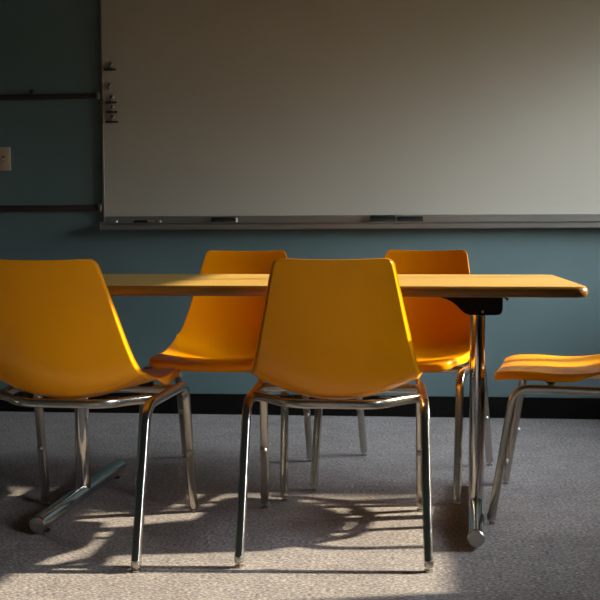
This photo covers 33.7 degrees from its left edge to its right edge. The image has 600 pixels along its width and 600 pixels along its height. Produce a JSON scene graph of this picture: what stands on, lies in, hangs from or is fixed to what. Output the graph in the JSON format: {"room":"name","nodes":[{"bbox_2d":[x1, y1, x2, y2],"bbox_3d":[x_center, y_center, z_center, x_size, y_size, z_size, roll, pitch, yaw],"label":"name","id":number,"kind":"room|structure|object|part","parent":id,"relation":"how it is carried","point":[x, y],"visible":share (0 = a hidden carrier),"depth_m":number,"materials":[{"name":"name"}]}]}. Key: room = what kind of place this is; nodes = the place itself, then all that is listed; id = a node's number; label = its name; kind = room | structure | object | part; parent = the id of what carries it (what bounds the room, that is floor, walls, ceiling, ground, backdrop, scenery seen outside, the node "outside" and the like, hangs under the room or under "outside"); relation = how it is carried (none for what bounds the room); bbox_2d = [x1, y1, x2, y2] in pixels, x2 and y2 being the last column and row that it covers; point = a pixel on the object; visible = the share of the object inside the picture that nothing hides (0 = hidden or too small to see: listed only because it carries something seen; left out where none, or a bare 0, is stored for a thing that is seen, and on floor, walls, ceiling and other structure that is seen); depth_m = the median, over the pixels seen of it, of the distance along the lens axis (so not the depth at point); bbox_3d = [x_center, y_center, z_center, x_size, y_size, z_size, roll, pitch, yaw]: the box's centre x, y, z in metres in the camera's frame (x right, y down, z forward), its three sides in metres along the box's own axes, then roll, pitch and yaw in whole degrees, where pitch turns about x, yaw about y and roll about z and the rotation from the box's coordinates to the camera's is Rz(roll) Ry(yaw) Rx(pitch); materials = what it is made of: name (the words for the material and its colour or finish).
{"room":"classroom","nodes":[
{"label":"classroom","id":0,"kind":"room"},
{"bbox_2d":[0,411,599,599],"bbox_3d":[-0.944,0.852,1.223,6.660,0.100,7.704,0,4,5],"label":"floor","id":1,"kind":"structure","parent":0,"point":[358,536],"depth_m":3.08,"materials":[{"name":"carpet"}]},
{"bbox_2d":[0,259,197,572],"bbox_3d":[-0.629,0.281,2.880,0.524,0.816,0.602,0,4,9],"label":"shell chair","id":2,"kind":"object","parent":1,"relation":"on","point":[62,336],"visible":1,"depth_m":2.64,"materials":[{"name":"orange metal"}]},
{"bbox_3d":[-0.863,0.269,2.954,0.025,0.025,0.201,0,4,9],"label":"rail","id":3,"kind":"part","parent":2,"relation":"part of","materials":[{"name":"silver metal"}]},
{"bbox_3d":[-0.782,0.270,2.779,0.036,0.009,0.028,0,4,9],"label":"seat mount","id":4,"kind":"part","parent":2,"relation":"part of","materials":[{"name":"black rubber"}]},
{"bbox_3d":[-0.835,0.450,3.145,0.029,0.412,0.166,0,4,7],"label":"leg","id":5,"kind":"part","parent":2,"relation":"part of","materials":[{"name":"silver metal"}]},
{"bbox_3d":[-0.516,0.272,2.736,0.036,0.009,0.028,0,4,9],"label":"seat mount","id":6,"kind":"part","parent":2,"relation":"part of","materials":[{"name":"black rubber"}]},
{"bbox_3d":[-0.462,0.249,2.975,0.040,0.018,0.030,0,4,9],"label":"seat mount","id":7,"kind":"part","parent":2,"relation":"part of","materials":[{"name":"black rubber"}]},
{"bbox_3d":[-0.416,0.481,2.678,0.027,0.414,0.232,0,4,7],"label":"leg","id":8,"kind":"part","parent":2,"relation":"part of","materials":[{"name":"silver metal"}]},
{"bbox_3d":[-0.385,0.272,2.877,0.025,0.025,0.201,0,4,9],"label":"rail","id":9,"kind":"part","parent":2,"relation":"part of","materials":[{"name":"silver metal"}]},
{"bbox_3d":[-0.354,0.454,3.068,0.029,0.412,0.166,1,4,12],"label":"leg","id":10,"kind":"part","parent":2,"relation":"part of","materials":[{"name":"silver metal"}]},
{"bbox_2d":[135,250,312,501],"bbox_3d":[-0.252,0.234,3.563,0.524,0.816,0.602,0,4,9],"label":"shell chair","id":11,"kind":"object","parent":1,"relation":"on","point":[218,333],"visible":0.67,"depth_m":3.77,"materials":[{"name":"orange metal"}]},
{"bbox_3d":[-0.527,0.432,3.401,0.029,0.412,0.166,1,4,12],"label":"leg","id":12,"kind":"part","parent":11,"relation":"part of","materials":[{"name":"silver metal"}]},
{"bbox_3d":[-0.464,0.407,3.790,0.027,0.414,0.232,0,4,8],"label":"leg","id":13,"kind":"part","parent":11,"relation":"part of","materials":[{"name":"silver metal"}]},
{"bbox_3d":[-0.046,0.435,3.322,0.029,0.412,0.166,0,4,7],"label":"leg","id":14,"kind":"part","parent":11,"relation":"part of","materials":[{"name":"silver metal"}]},
{"bbox_3d":[0.018,0.410,3.711,0.027,0.414,0.232,1,4,11],"label":"leg","id":15,"kind":"part","parent":11,"relation":"part of","materials":[{"name":"silver metal"}]},
{"bbox_2d":[29,274,587,546],"bbox_3d":[-0.082,0.301,3.157,1.820,0.735,0.797,0,4,8],"label":"folding table","id":16,"kind":"object","parent":1,"relation":"on","point":[478,296],"visible":0.79,"depth_m":3.01,"materials":[{"name":"laminate"}]},
{"bbox_2d":[234,258,433,572],"bbox_3d":[0.109,0.280,2.854,0.524,0.816,0.602,0,4,5],"label":"shell chair","id":17,"kind":"object","parent":1,"relation":"on","point":[338,329],"visible":1,"depth_m":2.62,"materials":[{"name":"orange plastic"}]},
{"bbox_3d":[-0.149,0.478,2.709,0.027,0.414,0.232,0,4,6],"label":"leg","id":18,"kind":"part","parent":17,"relation":"part of","materials":[{"name":"silver metal"}]},
{"bbox_3d":[-0.129,0.269,2.909,0.025,0.025,0.201,0,4,5],"label":"rail","id":19,"kind":"part","parent":17,"relation":"part of","materials":[{"name":"silver metal"}]},
{"bbox_3d":[-0.115,0.450,3.102,0.029,0.412,0.166,0,4,2],"label":"leg","id":20,"kind":"part","parent":17,"relation":"part of","materials":[{"name":"silver metal"}]},
{"bbox_3d":[-0.036,0.270,2.741,0.036,0.009,0.028,0,4,5],"label":"seat mount","id":21,"kind":"part","parent":17,"relation":"part of","materials":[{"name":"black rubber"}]},
{"bbox_3d":[0.233,0.270,2.719,0.036,0.009,0.028,0,4,5],"label":"seat mount","id":22,"kind":"part","parent":17,"relation":"part of","materials":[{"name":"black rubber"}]},
{"bbox_3d":[0.371,0.451,3.062,0.029,0.412,0.166,0,4,7],"label":"leg","id":23,"kind":"part","parent":17,"relation":"part of","materials":[{"name":"silver metal"}]},
{"bbox_3d":[0.353,0.270,2.869,0.025,0.025,0.201,0,4,5],"label":"rail","id":24,"kind":"part","parent":17,"relation":"part of","materials":[{"name":"silver metal"}]},
{"bbox_3d":[0.338,0.479,2.668,0.027,0.414,0.232,0,4,3],"label":"leg","id":25,"kind":"part","parent":17,"relation":"part of","materials":[{"name":"silver metal"}]},
{"bbox_2d":[310,250,492,504],"bbox_3d":[0.381,0.233,3.550,0.524,0.816,0.602,1,4,21],"label":"shell chair","id":26,"kind":"object","parent":1,"relation":"on","point":[439,330],"visible":0.59,"depth_m":3.70,"materials":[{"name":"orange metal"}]},
{"bbox_3d":[0.076,0.427,3.448,0.029,0.412,0.166,1,4,24],"label":"leg","id":27,"kind":"part","parent":26,"relation":"part of","materials":[{"name":"silver metal"}]},
{"bbox_3d":[0.219,0.402,3.816,0.027,0.414,0.232,1,4,20],"label":"leg","id":28,"kind":"part","parent":26,"relation":"part of","materials":[{"name":"silver metal"}]},
{"bbox_3d":[0.530,0.437,3.272,0.029,0.412,0.166,1,4,19],"label":"leg","id":29,"kind":"part","parent":26,"relation":"part of","materials":[{"name":"silver metal"}]},
{"bbox_3d":[0.674,0.413,3.640,0.027,0.414,0.232,1,4,23],"label":"leg","id":30,"kind":"part","parent":26,"relation":"part of","materials":[{"name":"silver metal"}]},
{"bbox_2d":[487,354,599,524],"bbox_3d":[0.923,0.259,3.127,0.602,0.816,0.524,1,4,17],"label":"shell chair","id":31,"kind":"object","parent":1,"relation":"on","point":[552,369],"visible":1,"depth_m":2.99,"materials":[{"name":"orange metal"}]},
{"bbox_3d":[0.785,0.425,3.434,0.166,0.412,0.029,1,4,19],"label":"leg","id":32,"kind":"part","parent":31,"relation":"part of","materials":[{"name":"silver metal"}]},
{"bbox_3d":[0.647,0.457,2.968,0.166,0.412,0.029,1,4,14],"label":"leg","id":33,"kind":"part","parent":31,"relation":"part of","materials":[{"name":"silver metal"}]},
{"bbox_3d":[0.820,0.266,2.905,0.201,0.025,0.025,1,4,17],"label":"rail","id":34,"kind":"part","parent":31,"relation":"part of","materials":[{"name":"silver metal"}]},
{"bbox_2d":[0,0,599,397],"bbox_3d":[-0.606,-0.821,4.866,6.660,2.750,0.180,0,4,5],"label":"wall","id":35,"kind":"structure","parent":0,"point":[47,46],"depth_m":4.81,"materials":[{"name":"teal paint"}]},
{"bbox_2d":[0,147,10,170],"bbox_3d":[-1.452,-0.691,4.852,0.072,0.114,0.020,0,4,5],"label":"light switch","id":36,"kind":"object","parent":35,"relation":"attached to","point":[5,152],"visible":1,"depth_m":4.85,"materials":[{"name":"beige plastic"}]},
{"bbox_2d":[0,89,99,99],"bbox_3d":[-2.354,-0.999,4.911,2.789,0.054,0.027,0,4,5],"label":"wall rail","id":37,"kind":"object","parent":35,"relation":"attached to","point":[31,96],"visible":1,"depth_m":4.80,"materials":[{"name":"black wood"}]},
{"bbox_2d":[0,204,101,211],"bbox_3d":[-2.352,-0.451,4.947,2.789,0.036,0.026,0,4,5],"label":"wall rail","id":38,"kind":"object","parent":35,"relation":"attached to","point":[98,207],"visible":1,"depth_m":4.83,"materials":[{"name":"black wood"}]},
{"bbox_2d":[0,392,599,418],"bbox_3d":[-0.610,0.507,4.861,6.300,0.100,0.008,0,4,5],"label":"baseboard","id":39,"kind":"structure","parent":35,"relation":"attached to","point":[231,404],"depth_m":4.76,"materials":[{"name":"black plastic"}]},
{"bbox_2d":[99,0,599,230],"bbox_3d":[0.702,-0.963,4.612,3.349,1.263,0.066,0,4,5],"label":"whiteboard","id":40,"kind":"object","parent":35,"relation":"attached to","point":[263,114],"visible":1,"depth_m":4.68,"materials":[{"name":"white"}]},
{"bbox_3d":[0.705,-0.981,4.634,3.348,1.229,0.020,0,4,5],"label":"frame","id":41,"kind":"part","parent":40,"relation":"part of","materials":[{"name":"brown"}]},
{"bbox_2d":[106,82,112,89],"bbox_3d":[-0.918,-1.028,4.766,0.032,0.039,0.019,0,4,5],"label":"clip","id":42,"kind":"object","parent":40,"relation":"attached to","point":[109,85],"visible":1,"depth_m":4.76,"materials":[{"name":"silver metal"}]},
{"bbox_2d":[104,61,115,70],"bbox_3d":[-0.911,-1.123,4.760,0.056,0.044,0.019,0,4,5],"label":"clip","id":43,"kind":"object","parent":40,"relation":"attached to","point":[110,64],"visible":1,"depth_m":4.75,"materials":[{"name":"silver metal"}]},
{"bbox_2d":[105,94,116,103],"bbox_3d":[-0.909,-0.968,4.770,0.054,0.044,0.019,0,4,5],"label":"clip","id":44,"kind":"object","parent":40,"relation":"attached to","point":[111,97],"visible":1,"depth_m":4.76,"materials":[{"name":"silver metal"}]},
{"bbox_2d":[106,104,117,112],"bbox_3d":[-0.906,-0.922,4.773,0.054,0.044,0.019,0,4,5],"label":"clip","id":45,"kind":"object","parent":40,"relation":"attached to","point":[111,106],"visible":1,"depth_m":4.77,"materials":[{"name":"silver metal"}]},
{"bbox_2d":[106,114,117,122],"bbox_3d":[-0.905,-0.875,4.776,0.058,0.044,0.019,0,4,5],"label":"clip","id":46,"kind":"object","parent":40,"relation":"attached to","point":[112,117],"visible":1,"depth_m":4.77,"materials":[{"name":"silver metal"}]},
{"bbox_2d":[134,220,153,222],"bbox_3d":[-0.751,-0.379,4.776,0.100,0.012,0.012,0,4,5],"label":"marker","id":47,"kind":"object","parent":40,"relation":"on","point":[135,221],"visible":1,"depth_m":4.77,"materials":[{"name":"black plastic"}]},
{"bbox_2d":[211,217,237,221],"bbox_3d":[-0.362,-0.383,4.740,0.126,0.023,0.028,0,4,5],"label":"eraser","id":48,"kind":"object","parent":40,"relation":"on","point":[213,219],"visible":1,"depth_m":4.73,"materials":[{"name":"black fabric"}]},
{"bbox_3d":[-0.365,-0.389,4.740,0.118,0.013,0.026,0,4,5],"label":"handle","id":49,"kind":"part","parent":48,"relation":"part of","materials":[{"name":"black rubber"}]},
{"bbox_2d":[99,220,599,230],"bbox_3d":[0.704,-0.352,4.653,3.347,0.040,0.066,0,4,5],"label":"tray","id":50,"kind":"object","parent":40,"relation":"on","point":[105,224],"depth_m":4.68,"materials":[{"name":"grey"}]},
{"bbox_3d":[0.707,-0.385,4.674,3.320,0.034,0.020,0,4,5],"label":"frame","id":51,"kind":"part","parent":40,"relation":"part of","materials":[{"name":"metal"}]},
{"bbox_2d":[370,215,395,221],"bbox_3d":[0.390,-0.384,4.671,0.121,0.029,0.028,0,4,5],"label":"eraser","id":52,"kind":"object","parent":40,"relation":"on","point":[373,218],"visible":1,"depth_m":4.66,"materials":[{"name":"black fabric"}]},
{"bbox_3d":[0.390,-0.391,4.670,0.119,0.016,0.026,0,4,5],"label":"handle","id":53,"kind":"part","parent":52,"relation":"part of","materials":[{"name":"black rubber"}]},
{"bbox_2d":[397,216,422,220],"bbox_3d":[0.516,-0.381,4.659,0.124,0.023,0.028,0,4,5],"label":"eraser","id":54,"kind":"object","parent":40,"relation":"on","point":[402,218],"visible":1,"depth_m":4.65,"materials":[{"name":"black fabric"}]},
{"bbox_3d":[0.516,-0.386,4.659,0.122,0.012,0.026,0,4,5],"label":"handle","id":55,"kind":"part","parent":54,"relation":"part of","materials":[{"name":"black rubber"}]}
]}

